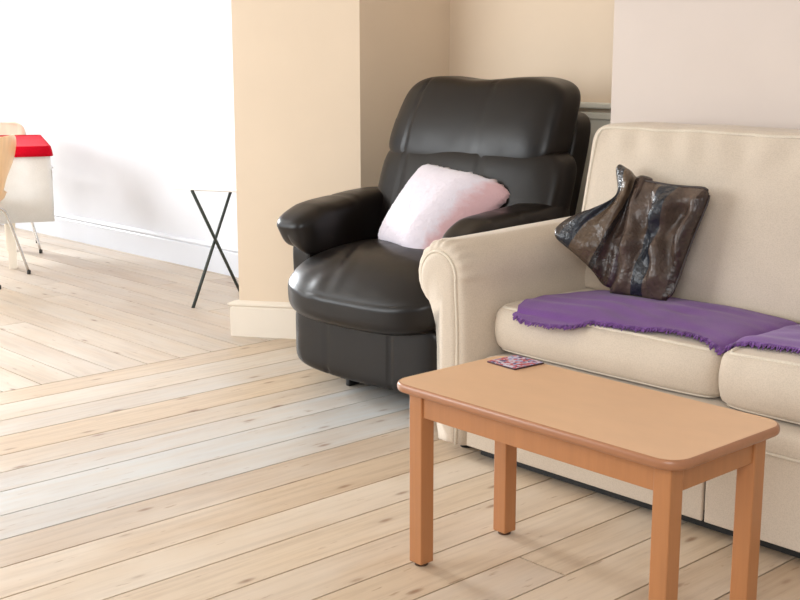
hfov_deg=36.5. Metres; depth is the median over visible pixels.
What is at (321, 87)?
wall
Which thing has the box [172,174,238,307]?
folding table
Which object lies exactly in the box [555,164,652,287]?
leather pillow
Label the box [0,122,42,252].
dining chair
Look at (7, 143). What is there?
dining chair
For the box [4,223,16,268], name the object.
dining table
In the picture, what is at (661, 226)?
leather pillow
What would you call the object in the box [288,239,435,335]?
seat cushion
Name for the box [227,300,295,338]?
baseboard
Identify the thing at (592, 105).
rail
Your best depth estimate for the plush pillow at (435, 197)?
4.53 m
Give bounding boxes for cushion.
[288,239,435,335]
[495,289,725,395]
[582,122,799,323]
[719,345,799,422]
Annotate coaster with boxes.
[487,355,543,369]
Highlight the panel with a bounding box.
[575,119,610,213]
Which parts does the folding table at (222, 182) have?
leg, leg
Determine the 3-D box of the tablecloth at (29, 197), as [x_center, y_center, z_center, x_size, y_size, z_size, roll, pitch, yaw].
[-2.623,-0.764,7.568,0.861,0.440,1.204,-4,12,-18]
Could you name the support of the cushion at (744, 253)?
on the sofa
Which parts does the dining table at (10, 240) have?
leg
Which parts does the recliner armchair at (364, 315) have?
panel, arm, footrest panel, backrest, arm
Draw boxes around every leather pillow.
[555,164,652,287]
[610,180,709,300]
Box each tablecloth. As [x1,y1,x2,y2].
[0,135,52,156]
[0,156,54,223]
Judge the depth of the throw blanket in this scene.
3.54 m
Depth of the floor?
3.63 m
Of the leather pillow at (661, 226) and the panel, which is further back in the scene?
the panel
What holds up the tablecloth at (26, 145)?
on the dining table at (10, 240)
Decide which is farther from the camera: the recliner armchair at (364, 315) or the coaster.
the recliner armchair at (364, 315)
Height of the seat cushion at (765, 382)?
0.171 m
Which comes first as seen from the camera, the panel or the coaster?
the coaster
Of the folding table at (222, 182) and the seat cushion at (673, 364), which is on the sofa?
the seat cushion at (673, 364)
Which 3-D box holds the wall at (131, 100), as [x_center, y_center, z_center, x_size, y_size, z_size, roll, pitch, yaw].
[-1.298,-1.577,7.262,0.120,2.750,7.500,-10,15,-42]
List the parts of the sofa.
panel, arm, rail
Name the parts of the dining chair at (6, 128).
leg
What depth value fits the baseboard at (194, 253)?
7.80 m
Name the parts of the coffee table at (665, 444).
leg, leg, leg, leg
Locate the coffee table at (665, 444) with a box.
[397,356,779,599]
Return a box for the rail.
[579,102,610,119]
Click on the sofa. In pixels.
(744, 253)
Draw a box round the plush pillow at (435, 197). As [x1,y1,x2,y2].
[378,164,509,248]
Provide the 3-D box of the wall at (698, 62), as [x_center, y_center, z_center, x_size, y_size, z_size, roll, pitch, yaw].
[2.417,-0.711,2.911,0.410,2.750,4.420,-10,15,-42]
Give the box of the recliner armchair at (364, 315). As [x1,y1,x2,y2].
[277,76,590,390]
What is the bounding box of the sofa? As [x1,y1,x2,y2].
[419,122,799,557]
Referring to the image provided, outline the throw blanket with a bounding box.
[512,290,799,354]
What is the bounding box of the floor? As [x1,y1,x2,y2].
[0,224,799,599]
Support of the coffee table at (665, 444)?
on the floor
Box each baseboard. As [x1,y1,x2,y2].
[2,212,238,277]
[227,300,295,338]
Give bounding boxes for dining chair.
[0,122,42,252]
[0,134,30,288]
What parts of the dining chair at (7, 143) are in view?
leg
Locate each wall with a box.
[0,0,614,247]
[231,0,449,301]
[610,0,799,128]

